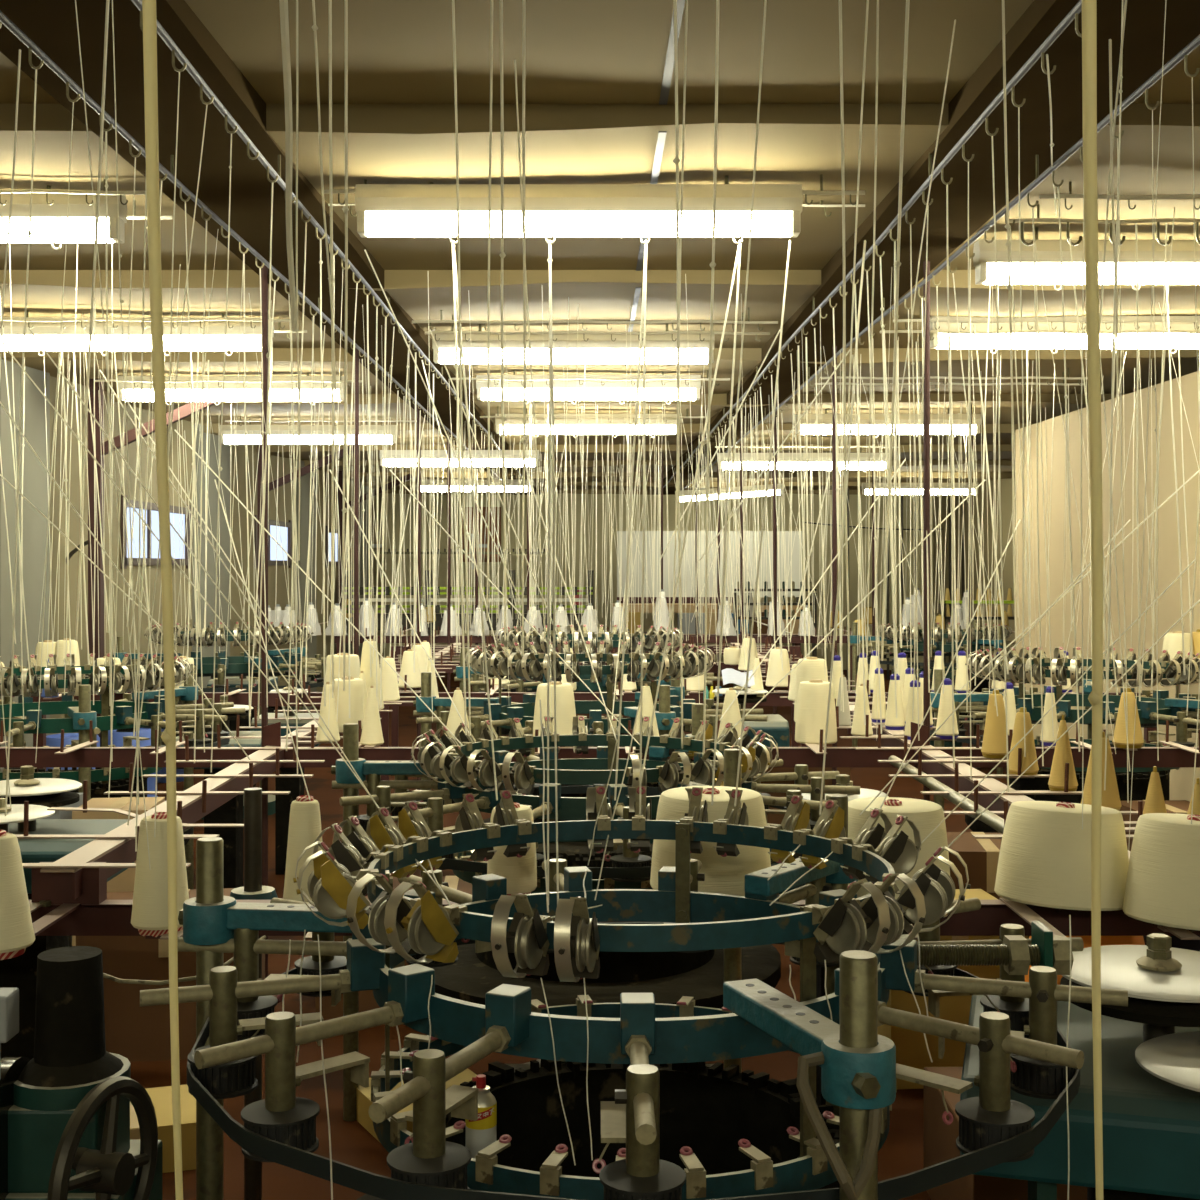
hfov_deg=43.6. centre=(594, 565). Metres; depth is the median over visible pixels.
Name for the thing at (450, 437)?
strand
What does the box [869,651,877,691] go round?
cone
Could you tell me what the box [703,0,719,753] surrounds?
strand
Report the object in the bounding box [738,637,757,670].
cone
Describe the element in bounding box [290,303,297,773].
strand
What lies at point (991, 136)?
strand
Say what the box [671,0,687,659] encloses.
strand
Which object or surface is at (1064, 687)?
cone
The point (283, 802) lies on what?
machine
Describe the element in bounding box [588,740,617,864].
strand
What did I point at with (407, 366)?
strand
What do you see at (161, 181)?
strand
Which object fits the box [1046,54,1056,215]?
strand
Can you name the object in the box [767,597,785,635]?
cone
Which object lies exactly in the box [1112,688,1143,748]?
cone
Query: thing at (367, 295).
strand
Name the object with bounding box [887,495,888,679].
pipe
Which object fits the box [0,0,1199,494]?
ceiling
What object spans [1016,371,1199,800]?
wall
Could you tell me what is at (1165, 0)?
strand
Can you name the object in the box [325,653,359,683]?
cone
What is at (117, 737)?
drum
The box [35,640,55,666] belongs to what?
cone
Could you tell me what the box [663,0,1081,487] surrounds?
rail
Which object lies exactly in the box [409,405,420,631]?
strand
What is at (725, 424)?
strand
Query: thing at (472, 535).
hook rail
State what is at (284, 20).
strand
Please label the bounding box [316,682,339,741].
cone
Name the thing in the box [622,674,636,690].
cone
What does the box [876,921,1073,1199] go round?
rod
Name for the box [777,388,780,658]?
strand
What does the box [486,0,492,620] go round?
strand
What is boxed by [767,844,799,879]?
strand
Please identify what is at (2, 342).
strand
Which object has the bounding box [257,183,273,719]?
strand
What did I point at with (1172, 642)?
cone
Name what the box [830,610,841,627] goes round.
cone
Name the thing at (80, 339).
strand
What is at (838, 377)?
rail
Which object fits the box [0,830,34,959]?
cone
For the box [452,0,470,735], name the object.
strand
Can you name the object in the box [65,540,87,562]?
wall hook
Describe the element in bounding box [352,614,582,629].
shelf
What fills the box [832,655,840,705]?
cone
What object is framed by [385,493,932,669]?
wall
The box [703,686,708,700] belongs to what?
bottle
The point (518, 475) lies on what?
strand
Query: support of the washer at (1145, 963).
in the machine at (1150, 1047)
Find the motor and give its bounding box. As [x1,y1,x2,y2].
[0,946,162,1199]
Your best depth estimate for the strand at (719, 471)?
13.75 m
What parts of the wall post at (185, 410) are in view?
post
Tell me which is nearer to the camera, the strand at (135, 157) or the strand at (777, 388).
the strand at (135, 157)
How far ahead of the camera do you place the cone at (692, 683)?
7.44 m
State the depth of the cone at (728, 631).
13.78 m
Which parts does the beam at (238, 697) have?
leg, leg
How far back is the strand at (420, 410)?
9.26 m
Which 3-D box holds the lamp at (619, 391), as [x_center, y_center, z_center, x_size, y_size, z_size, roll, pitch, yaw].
[-0.036,-1.008,8.392,1.251,0.215,0.090,0,0,0]
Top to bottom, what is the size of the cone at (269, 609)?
0.278 m
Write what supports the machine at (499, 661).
on the floor
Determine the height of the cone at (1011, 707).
0.200 m
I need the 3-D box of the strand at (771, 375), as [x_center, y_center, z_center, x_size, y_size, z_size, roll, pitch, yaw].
[0.909,-0.209,7.490,0.009,1.473,0.182,0,0,25]
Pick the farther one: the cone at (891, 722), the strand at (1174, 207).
the cone at (891, 722)
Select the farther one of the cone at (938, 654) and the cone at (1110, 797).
the cone at (938, 654)
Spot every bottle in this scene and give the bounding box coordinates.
[465,1074,496,1158]
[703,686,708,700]
[709,686,714,698]
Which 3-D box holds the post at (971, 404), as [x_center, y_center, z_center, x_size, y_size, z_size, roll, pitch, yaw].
[2.450,0.245,9.800,0.024,2.610,0.024,0,0,22]
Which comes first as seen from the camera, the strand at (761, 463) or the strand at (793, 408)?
the strand at (793, 408)
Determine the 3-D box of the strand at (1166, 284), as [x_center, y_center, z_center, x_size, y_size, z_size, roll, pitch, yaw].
[1.899,-0.307,4.909,0.008,1.325,0.068,0,0,-44]
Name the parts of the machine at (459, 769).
machine post, guide post, guide post, cross rod, cross rod, collar arm, guide post, guide arm, guide arm, cross rod, guide arm, plate, guide post, plate, guide arm, cross rod, plate, plate, plate, plate, plate, plate, plate, cross rod, guide post, cross rod, plate, guide arm, cross rod, guide post, plate, plate, collar arm, plate, collar arm, plate, machine post, plate, plate, plate, machine post, plate, plate, plate, guide arm, cross rod, cross rod, guide post, cross rod, guide post, cross rod, guide post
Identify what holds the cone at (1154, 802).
on the rack at (938, 764)
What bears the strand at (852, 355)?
hanging from the rail at (1195, 43)
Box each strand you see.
[0,49,20,374]
[0,296,31,685]
[0,402,250,759]
[0,447,15,643]
[0,474,174,639]
[0,667,10,807]
[2,342,300,719]
[5,69,36,815]
[9,243,23,718]
[20,357,24,641]
[29,330,379,807]
[35,102,73,762]
[61,319,71,665]
[64,243,77,694]
[73,351,89,664]
[75,0,109,640]
[75,0,150,869]
[80,339,81,648]
[84,340,109,639]
[93,299,95,704]
[99,370,378,807]
[105,131,112,761]
[108,157,135,797]
[108,393,113,632]
[109,244,112,705]
[112,0,138,804]
[113,330,136,649]
[119,390,279,639]
[127,105,207,824]
[127,391,140,618]
[129,326,154,684]
[133,181,161,735]
[135,186,146,851]
[154,72,179,836]
[175,430,461,744]
[185,202,204,751]
[186,326,199,683]
[191,356,199,636]
[191,381,196,638]
[194,220,206,762]
[204,360,208,630]
[210,134,231,771]
[214,480,310,799]
[243,254,249,725]
[250,281,275,715]
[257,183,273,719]
[260,268,267,706]
[268,350,272,509]
[279,0,296,331]
[282,940,290,1011]
[286,222,306,750]
[289,296,302,697]
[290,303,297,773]
[296,0,299,559]
[296,930,305,1061]
[299,325,324,681]
[305,316,313,681]
[312,0,336,400]
[317,935,332,1199]
[319,239,325,705]
[328,0,333,690]
[329,470,468,733]
[332,255,334,697]
[336,283,357,721]
[342,0,348,690]
[345,369,353,631]
[346,406,350,717]
[362,359,364,640]
[364,250,519,599]
[367,295,371,676]
[372,327,394,663]
[375,306,378,696]
[380,317,386,708]
[382,470,383,652]
[386,415,425,632]
[389,391,398,656]
[389,470,639,744]
[389,968,402,1084]
[393,344,409,659]
[399,403,403,644]
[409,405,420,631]
[413,352,415,672]
[415,410,420,630]
[415,859,445,894]
[421,360,496,647]
[427,859,450,904]
[428,975,432,1048]
[429,330,560,639]
[430,436,433,586]
[433,374,434,665]
[435,427,438,589]
[450,437,455,627]
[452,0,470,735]
[452,240,497,799]
[452,248,466,734]
[454,446,458,619]
[456,472,457,652]
[457,423,460,652]
[457,443,465,632]
[470,478,474,627]
[474,424,475,623]
[478,435,484,634]
[479,467,518,615]
[481,431,481,593]
[482,470,487,606]
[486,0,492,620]
[491,444,492,633]
[497,450,498,588]
[499,0,505,640]
[502,467,505,622]
[514,59,545,639]
[517,494,520,620]
[518,475,518,602]
[519,450,616,739]
[521,0,525,655]
[539,700,548,912]
[540,978,575,1164]
[541,904,601,920]
[547,240,552,901]
[550,240,558,903]
[583,870,586,897]
[583,978,592,1159]
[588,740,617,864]
[594,700,640,899]
[611,440,640,719]
[614,250,644,800]
[639,240,646,815]
[641,244,738,782]
[659,330,779,559]
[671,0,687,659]
[673,0,682,748]
[680,523,682,618]
[699,349,849,559]
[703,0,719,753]
[709,424,725,638]
[709,443,720,600]
[711,240,740,805]
[712,470,715,611]
[713,471,719,608]
[715,0,766,719]
[715,435,730,614]
[717,479,985,742]
[718,432,726,622]
[720,459,905,719]
[722,428,736,629]
[723,470,729,627]
[730,441,742,637]
[733,416,738,648]
[733,473,738,558]
[734,240,790,806]
[738,448,739,615]
[741,408,744,636]
[745,403,747,640]
[750,398,758,636]
[753,436,757,626]
[755,392,760,651]
[758,491,758,610]
[760,387,775,648]
[761,463,761,580]
[767,427,830,645]
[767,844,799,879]
[769,851,832,905]
[771,375,782,670]
[776,417,788,650]
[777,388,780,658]
[781,413,788,642]
[789,470,830,639]
[789,965,795,999]
[790,408,793,641]
[791,354,806,657]
[798,345,805,655]
[805,337,809,656]
[814,328,825,659]
[817,429,831,648]
[819,240,865,815]
[824,960,832,1020]
[833,308,843,711]
[835,0,868,639]
[835,407,840,656]
[839,0,849,690]
[841,367,842,710]
[852,355,867,661]
[854,284,865,724]
[859,519,1129,814]
[866,0,878,654]
[866,271,881,733]
[873,352,876,667]
[880,257,896,717]
[880,519,1020,808]
[881,0,909,660]
[883,329,897,673]
[893,241,896,698]
[894,358,896,624]
[897,340,901,647]
[899,19,955,399]
[899,950,932,1061]
[908,309,911,680]
[910,224,919,740]
[912,205,928,719]
[916,342,922,610]
[917,934,927,1015]
[921,298,929,692]
[921,559,1194,843]
[930,451,941,613]
[936,286,943,693]
[946,184,954,767]
[948,599,1199,846]
[950,336,957,667]
[952,273,997,715]
[960,470,1199,689]
[966,259,970,711]
[968,162,971,779]
[973,325,1008,673]
[974,284,990,685]
[991,136,1008,792]
[1002,0,1016,640]
[1010,226,1032,707]
[1018,107,1025,756]
[1026,342,1030,657]
[1032,207,1043,765]
[1035,251,1053,737]
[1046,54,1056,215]
[1057,186,1079,751]
[1066,915,1070,1199]
[1068,384,1071,630]
[1069,238,1117,694]
[1081,183,1083,828]
[1086,284,1103,686]
[1090,507,1091,659]
[1099,0,1126,328]
[1100,353,1129,770]
[1103,559,1108,704]
[1104,0,1123,789]
[1105,215,1118,725]
[1109,39,1118,430]
[1117,138,1128,802]
[1128,0,1165,849]
[1135,223,1140,700]
[1140,207,1174,687]
[1151,223,1166,689]
[1152,110,1158,760]
[1166,284,1185,674]
[1178,338,1192,661]
[1186,490,1199,715]
[1191,675,1199,823]
[1192,77,1199,434]
[1199,345,1199,404]
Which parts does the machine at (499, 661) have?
machine post, collar arm, guide post, guide post, collar arm, collar arm, machine post, machine post, guide post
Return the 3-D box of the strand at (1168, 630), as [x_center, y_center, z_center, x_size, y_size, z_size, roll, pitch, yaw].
[1.151,0.293,3.400,0.005,0.400,1.935,0,0,34]
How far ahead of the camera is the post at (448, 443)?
11.74 m
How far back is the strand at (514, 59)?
3.45 m
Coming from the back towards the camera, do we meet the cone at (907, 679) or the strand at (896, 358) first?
the cone at (907, 679)
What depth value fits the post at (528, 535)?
13.94 m
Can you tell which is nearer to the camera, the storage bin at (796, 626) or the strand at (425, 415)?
the strand at (425, 415)
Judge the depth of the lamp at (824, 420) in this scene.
10.35 m
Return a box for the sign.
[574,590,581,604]
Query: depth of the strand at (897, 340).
6.39 m
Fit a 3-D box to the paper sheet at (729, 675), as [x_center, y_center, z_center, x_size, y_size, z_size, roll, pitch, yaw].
[0.643,0.503,6.750,0.140,0.080,0.117,0,0,0]
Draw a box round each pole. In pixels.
[142,0,182,1199]
[1082,0,1103,1199]
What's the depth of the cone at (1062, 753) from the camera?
4.11 m
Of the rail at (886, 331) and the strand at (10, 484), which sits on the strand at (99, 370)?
the strand at (10, 484)
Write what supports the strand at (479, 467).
hanging from the rail at (4, 19)
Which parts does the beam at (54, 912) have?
splice plate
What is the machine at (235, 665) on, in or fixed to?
on the floor
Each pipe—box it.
[847,488,848,678]
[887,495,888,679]
[888,755,1003,833]
[901,495,902,651]
[914,495,915,661]
[949,495,950,671]
[962,495,963,598]
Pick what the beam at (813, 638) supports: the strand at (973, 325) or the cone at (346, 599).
the cone at (346, 599)
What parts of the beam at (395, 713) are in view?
leg, leg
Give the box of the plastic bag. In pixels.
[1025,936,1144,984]
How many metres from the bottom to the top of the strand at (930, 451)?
1.276 m
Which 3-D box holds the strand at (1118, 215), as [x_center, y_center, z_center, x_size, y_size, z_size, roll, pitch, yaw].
[1.469,-0.255,4.265,0.008,1.439,0.196,0,0,10]
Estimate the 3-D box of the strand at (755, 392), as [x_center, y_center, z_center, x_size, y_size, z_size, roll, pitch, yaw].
[0.889,-0.237,8.182,0.049,1.415,0.008,0,0,-41]
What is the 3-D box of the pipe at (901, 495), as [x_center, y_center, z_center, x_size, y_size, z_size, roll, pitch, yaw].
[4.196,0.245,20.500,0.036,2.610,0.031,0,0,0]
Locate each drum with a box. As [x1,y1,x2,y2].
[46,733,99,770]
[108,728,157,796]
[157,719,183,782]
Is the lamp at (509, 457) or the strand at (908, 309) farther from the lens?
the lamp at (509, 457)
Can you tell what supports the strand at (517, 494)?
hanging from the rail at (162, 33)
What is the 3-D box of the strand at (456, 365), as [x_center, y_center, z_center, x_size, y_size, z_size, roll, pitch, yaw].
[-0.383,-0.224,4.224,0.015,1.394,0.071,0,0,-34]
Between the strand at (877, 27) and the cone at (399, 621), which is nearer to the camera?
the strand at (877, 27)
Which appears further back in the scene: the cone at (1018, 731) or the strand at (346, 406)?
the strand at (346, 406)
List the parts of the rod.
threaded rod, green plate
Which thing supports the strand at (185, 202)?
hanging from the rail at (4, 19)
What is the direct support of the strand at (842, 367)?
hanging from the rail at (1073, 14)
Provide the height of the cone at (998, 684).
0.194 m
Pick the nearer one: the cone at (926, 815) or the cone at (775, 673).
the cone at (926, 815)
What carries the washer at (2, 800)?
in the machine at (20, 972)
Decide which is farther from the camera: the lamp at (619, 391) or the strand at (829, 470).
the lamp at (619, 391)
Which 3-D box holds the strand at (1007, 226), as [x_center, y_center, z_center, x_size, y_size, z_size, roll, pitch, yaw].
[1.168,-0.347,4.200,0.013,1.273,3.332,0,0,16]
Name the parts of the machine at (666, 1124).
machine post, guide post, cross rod, guide post, cross rod, guide arm, guide post, cross rod, collar arm, cross rod, guide arm, guide post, plate, guide arm, plate, plate, plate, guide arm, plate, plate, plate, guide post, guide post, cross rod, cross rod, plate, guide arm, plate, guide arm, plate, plate, cross rod, guide post, plate, plate, guide arm, plate, cross rod, guide post, guide post, cross rod, plate, plate, collar arm, plate, collar arm, guide arm, cross rod, guide post, plate, plate, machine post, machine post, plate, plate, plate, plate, plate, guide post, guide arm, cross rod, guide arm, cross rod, guide arm, guide post, cross rod, guide post, cross rod, guide post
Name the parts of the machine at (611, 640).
machine post, guide post, guide post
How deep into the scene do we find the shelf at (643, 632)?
18.45 m
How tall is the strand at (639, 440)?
0.980 m
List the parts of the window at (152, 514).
pane, pane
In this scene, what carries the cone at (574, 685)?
on the beam at (238, 697)
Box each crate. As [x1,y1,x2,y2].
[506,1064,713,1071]
[924,1067,1086,1199]
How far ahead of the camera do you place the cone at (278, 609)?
13.80 m
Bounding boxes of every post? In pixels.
[88,379,217,746]
[230,788,277,1199]
[257,444,353,651]
[261,262,280,977]
[338,471,411,652]
[354,347,358,655]
[417,405,420,789]
[447,431,449,710]
[475,467,477,644]
[527,467,529,612]
[660,452,662,588]
[695,454,697,645]
[717,452,719,708]
[740,431,742,644]
[773,404,776,713]
[832,346,836,784]
[872,470,874,635]
[911,261,929,800]
[968,404,971,746]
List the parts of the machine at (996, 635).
machine post, collar arm, guide post, guide post, machine post, collar arm, machine post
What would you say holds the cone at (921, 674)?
on the rack at (938, 764)
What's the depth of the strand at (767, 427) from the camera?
10.03 m
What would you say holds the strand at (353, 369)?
hanging from the rail at (4, 19)
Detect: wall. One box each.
[50,376,384,734]
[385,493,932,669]
[933,478,1015,686]
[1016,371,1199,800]
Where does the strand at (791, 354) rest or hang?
hanging from the rail at (1073, 14)
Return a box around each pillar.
[0,359,49,771]
[192,424,229,687]
[296,460,316,709]
[359,482,370,664]
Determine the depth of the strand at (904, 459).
5.35 m
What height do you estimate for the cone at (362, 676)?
0.218 m
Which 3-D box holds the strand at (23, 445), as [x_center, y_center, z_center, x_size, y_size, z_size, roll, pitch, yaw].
[-2.603,-0.309,6.825,0.014,1.300,0.146,0,0,-17]
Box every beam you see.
[0,720,1199,766]
[29,862,1199,939]
[33,674,1179,770]
[319,619,1014,733]
[379,649,807,780]
[389,635,800,746]
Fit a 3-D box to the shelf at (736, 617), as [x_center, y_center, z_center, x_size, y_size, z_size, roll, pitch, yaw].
[2.100,0.607,17.500,0.950,0.030,0.100,0,0,0]
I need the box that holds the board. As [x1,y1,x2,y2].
[461,507,500,561]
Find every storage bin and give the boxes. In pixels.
[628,612,639,633]
[677,613,704,633]
[707,612,716,633]
[731,613,748,633]
[751,612,768,633]
[783,613,799,633]
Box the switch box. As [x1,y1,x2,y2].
[0,988,18,1078]
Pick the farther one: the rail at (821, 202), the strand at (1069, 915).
the rail at (821, 202)
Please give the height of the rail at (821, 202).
0.055 m
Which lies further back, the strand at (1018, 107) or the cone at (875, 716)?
the cone at (875, 716)
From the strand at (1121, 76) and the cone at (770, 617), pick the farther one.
the cone at (770, 617)
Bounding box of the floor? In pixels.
[130,670,1006,1199]
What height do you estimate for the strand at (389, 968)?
0.140 m
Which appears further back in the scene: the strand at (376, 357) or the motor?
the strand at (376, 357)
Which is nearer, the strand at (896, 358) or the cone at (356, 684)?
the cone at (356, 684)
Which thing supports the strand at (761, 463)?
hanging from the rail at (1195, 43)
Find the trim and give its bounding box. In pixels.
[628,0,684,331]
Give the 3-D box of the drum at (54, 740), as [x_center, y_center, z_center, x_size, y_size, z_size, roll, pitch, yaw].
[-2.929,1.250,8.400,0.312,0.600,0.312,0,0,0]
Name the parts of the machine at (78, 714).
guide post, collar arm, machine post, guide post, collar arm, machine post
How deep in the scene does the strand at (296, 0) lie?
2.76 m
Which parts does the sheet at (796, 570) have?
board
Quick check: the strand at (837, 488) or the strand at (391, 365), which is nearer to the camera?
the strand at (837, 488)
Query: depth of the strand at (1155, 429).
3.08 m
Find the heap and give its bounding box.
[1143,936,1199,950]
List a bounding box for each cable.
[103,935,265,984]
[796,1052,881,1199]
[805,522,942,529]
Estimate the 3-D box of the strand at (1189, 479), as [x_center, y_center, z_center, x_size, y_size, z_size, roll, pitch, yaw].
[1.641,0.055,5.100,0.781,0.753,0.005,0,0,15]
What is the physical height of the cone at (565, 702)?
0.215 m
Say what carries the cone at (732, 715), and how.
on the beam at (1179, 755)
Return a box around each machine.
[0,653,244,888]
[0,766,134,1059]
[112,622,326,819]
[140,786,1127,1199]
[176,695,260,887]
[250,679,319,874]
[331,703,859,1120]
[345,570,593,653]
[413,641,767,876]
[453,625,722,746]
[712,685,788,746]
[847,620,1015,773]
[930,647,1199,832]
[960,933,1199,1199]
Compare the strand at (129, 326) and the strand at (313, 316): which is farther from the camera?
the strand at (129, 326)
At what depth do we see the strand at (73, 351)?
6.53 m
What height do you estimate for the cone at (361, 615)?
0.343 m
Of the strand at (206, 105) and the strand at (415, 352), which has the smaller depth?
the strand at (206, 105)
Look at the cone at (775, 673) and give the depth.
7.70 m
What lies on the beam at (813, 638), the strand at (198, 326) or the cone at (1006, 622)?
the cone at (1006, 622)
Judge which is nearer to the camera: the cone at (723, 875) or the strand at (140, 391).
the cone at (723, 875)
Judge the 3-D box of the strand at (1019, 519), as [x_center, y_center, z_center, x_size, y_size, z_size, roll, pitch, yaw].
[0.956,0.160,3.850,0.006,0.632,2.479,0,0,22]
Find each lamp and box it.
[0,185,126,249]
[0,310,273,355]
[118,373,343,405]
[219,418,395,443]
[355,175,802,244]
[379,444,538,468]
[421,475,532,493]
[432,323,713,363]
[476,370,700,404]
[495,409,679,437]
[675,481,782,501]
[718,447,888,471]
[795,408,980,437]
[862,479,978,496]
[930,316,1199,353]
[973,227,1199,290]
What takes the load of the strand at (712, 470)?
hanging from the rail at (1195, 43)
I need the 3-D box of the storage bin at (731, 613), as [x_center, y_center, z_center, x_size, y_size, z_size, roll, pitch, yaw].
[1.750,0.714,18.750,0.325,0.254,0.280,0,0,0]
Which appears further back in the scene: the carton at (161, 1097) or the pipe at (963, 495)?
the pipe at (963, 495)
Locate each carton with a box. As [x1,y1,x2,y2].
[43,793,82,945]
[72,797,164,945]
[76,888,264,1061]
[130,1084,195,1172]
[315,876,471,1017]
[356,1068,476,1141]
[761,767,849,824]
[878,889,1027,1088]
[946,832,1028,938]
[1120,800,1189,850]
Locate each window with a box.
[120,495,190,568]
[254,515,291,567]
[325,526,347,567]
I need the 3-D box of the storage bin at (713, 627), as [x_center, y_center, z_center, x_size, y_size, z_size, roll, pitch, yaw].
[1.488,0.708,18.750,0.200,0.266,0.280,0,0,0]
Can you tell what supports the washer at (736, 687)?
in the machine at (776, 726)
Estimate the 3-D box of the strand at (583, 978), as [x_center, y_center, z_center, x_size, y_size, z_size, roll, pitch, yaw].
[-0.009,0.651,1.935,0.005,0.259,0.072,0,0,6]
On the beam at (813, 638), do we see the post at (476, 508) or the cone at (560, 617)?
the cone at (560, 617)
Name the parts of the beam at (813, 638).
leg, leg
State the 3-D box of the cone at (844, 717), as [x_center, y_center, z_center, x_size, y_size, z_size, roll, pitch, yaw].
[0.961,0.521,5.812,0.066,0.198,0.066,0,0,31]
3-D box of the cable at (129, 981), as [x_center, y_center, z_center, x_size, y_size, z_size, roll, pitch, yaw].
[-0.725,0.685,2.581,0.344,0.053,0.103,0,0,-26]
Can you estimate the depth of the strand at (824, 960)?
1.95 m
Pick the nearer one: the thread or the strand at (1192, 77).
the strand at (1192, 77)
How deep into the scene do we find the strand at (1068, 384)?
8.29 m
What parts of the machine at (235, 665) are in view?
machine post, collar arm, guide post, collar arm, machine post, collar arm, machine post, guide post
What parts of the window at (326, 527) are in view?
pane, pane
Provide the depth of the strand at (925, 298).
3.93 m
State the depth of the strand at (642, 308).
3.32 m
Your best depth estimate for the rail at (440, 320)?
6.29 m
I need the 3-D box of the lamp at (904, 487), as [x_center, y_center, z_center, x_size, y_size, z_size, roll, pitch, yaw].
[3.859,-0.930,17.810,1.371,0.215,0.090,0,0,0]
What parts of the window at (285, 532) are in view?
pane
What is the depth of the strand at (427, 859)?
2.35 m
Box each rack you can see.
[15,635,481,898]
[707,635,1194,931]
[733,581,816,686]
[939,588,1014,671]
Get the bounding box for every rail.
[0,10,501,480]
[0,179,144,204]
[0,311,289,328]
[95,371,361,387]
[127,200,172,228]
[131,0,525,480]
[225,416,416,425]
[274,317,306,338]
[324,174,864,204]
[328,200,864,216]
[372,534,545,568]
[412,307,777,330]
[425,312,769,340]
[451,370,729,385]
[480,406,704,421]
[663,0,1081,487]
[681,34,1199,490]
[715,446,897,450]
[815,372,1083,389]
[820,368,1087,384]
[880,314,1199,339]
[893,306,1199,329]
[1009,204,1199,245]
[1039,182,1199,209]
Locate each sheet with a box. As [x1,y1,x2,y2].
[617,531,801,645]
[722,668,754,686]
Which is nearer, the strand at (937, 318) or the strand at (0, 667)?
the strand at (0, 667)
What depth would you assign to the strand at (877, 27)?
3.43 m
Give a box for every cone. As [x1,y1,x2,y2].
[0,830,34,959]
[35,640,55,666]
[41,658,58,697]
[55,638,79,665]
[97,656,122,691]
[131,812,188,936]
[175,656,193,687]
[268,605,271,626]
[271,604,281,626]
[281,604,298,629]
[283,795,321,901]
[305,602,320,635]
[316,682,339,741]
[325,603,347,635]
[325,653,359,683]
[334,676,363,731]
[346,599,352,617]
[359,598,375,635]
[359,671,366,727]
[360,639,383,709]
[360,686,383,744]
[382,656,399,700]
[384,602,402,635]
[398,649,420,687]
[411,603,427,635]
[412,643,426,676]
[420,641,432,666]
[425,606,435,621]
[427,658,438,696]
[440,604,461,635]
[445,688,468,737]
[469,605,488,635]
[487,802,536,895]
[488,676,509,684]
[495,603,512,634]
[524,604,542,633]
[533,681,575,735]
[550,674,576,690]
[555,604,568,632]
[579,603,597,633]
[611,600,623,632]
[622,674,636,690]
[634,684,658,735]
[650,786,770,895]
[654,589,670,631]
[680,672,703,690]
[716,598,736,635]
[717,688,741,738]
[724,647,740,664]
[738,587,752,616]
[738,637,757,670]
[750,656,764,696]
[765,647,790,686]
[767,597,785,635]
[788,662,797,700]
[794,657,827,721]
[795,679,836,743]
[798,605,814,635]
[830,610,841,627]
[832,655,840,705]
[837,675,851,726]
[848,797,949,916]
[851,684,872,735]
[854,618,866,635]
[855,653,870,696]
[863,607,871,623]
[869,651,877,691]
[871,668,885,722]
[885,674,904,729]
[896,652,907,697]
[902,597,913,628]
[902,668,915,723]
[904,680,922,739]
[911,588,922,627]
[919,672,932,728]
[931,651,944,691]
[935,615,944,628]
[936,678,958,738]
[950,603,963,629]
[954,651,969,692]
[961,590,974,628]
[981,690,1006,758]
[991,652,1004,690]
[994,801,1128,910]
[1001,611,1008,629]
[1003,682,1015,734]
[1008,707,1038,774]
[1040,686,1057,745]
[1048,715,1077,790]
[1062,651,1072,692]
[1081,732,1120,810]
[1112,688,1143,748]
[1123,813,1199,931]
[1143,766,1166,813]
[1162,631,1193,660]
[1187,778,1199,814]
[1192,629,1199,657]
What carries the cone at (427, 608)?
on the beam at (813, 638)
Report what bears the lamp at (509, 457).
hanging from the ceiling
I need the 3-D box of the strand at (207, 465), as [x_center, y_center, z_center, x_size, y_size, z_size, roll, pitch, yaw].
[-0.891,0.030,4.650,1.239,0.970,0.006,0,0,35]
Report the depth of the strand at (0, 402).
3.10 m
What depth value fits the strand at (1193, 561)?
3.23 m
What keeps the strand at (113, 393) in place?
hanging from the rail at (114, 380)
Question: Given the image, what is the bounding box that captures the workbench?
[613,603,802,657]
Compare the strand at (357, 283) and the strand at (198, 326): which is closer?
the strand at (357, 283)
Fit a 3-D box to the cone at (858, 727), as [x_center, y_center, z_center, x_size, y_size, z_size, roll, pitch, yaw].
[0.980,0.526,5.503,0.081,0.188,0.081,0,0,-38]
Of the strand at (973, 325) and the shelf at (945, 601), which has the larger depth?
the shelf at (945, 601)
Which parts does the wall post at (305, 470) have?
post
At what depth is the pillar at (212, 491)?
12.12 m
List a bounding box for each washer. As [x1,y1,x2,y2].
[0,798,11,811]
[14,779,39,785]
[733,686,747,689]
[1136,956,1181,971]
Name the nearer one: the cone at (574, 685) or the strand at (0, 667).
the strand at (0, 667)
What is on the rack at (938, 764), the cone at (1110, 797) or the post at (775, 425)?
the cone at (1110, 797)
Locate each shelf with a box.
[352,598,587,601]
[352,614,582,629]
[643,632,799,635]
[734,589,815,590]
[735,603,815,604]
[736,617,815,618]
[939,600,1013,603]
[945,616,1014,619]
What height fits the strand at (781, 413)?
1.402 m
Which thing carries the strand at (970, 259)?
hanging from the rail at (1195, 43)
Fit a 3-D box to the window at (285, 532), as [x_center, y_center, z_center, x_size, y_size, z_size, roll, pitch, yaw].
[-3.138,-0.225,14.625,0.035,0.490,1.620,0,0,0]
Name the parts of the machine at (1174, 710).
machine post, guide post, collar arm, collar arm, machine post, guide post, collar arm, guide post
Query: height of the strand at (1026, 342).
1.396 m
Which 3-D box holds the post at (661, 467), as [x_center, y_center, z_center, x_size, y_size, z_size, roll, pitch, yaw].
[0.620,0.245,13.950,0.024,2.610,0.024,0,0,22]
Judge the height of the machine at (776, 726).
1.025 m
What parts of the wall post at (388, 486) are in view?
post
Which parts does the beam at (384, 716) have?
leg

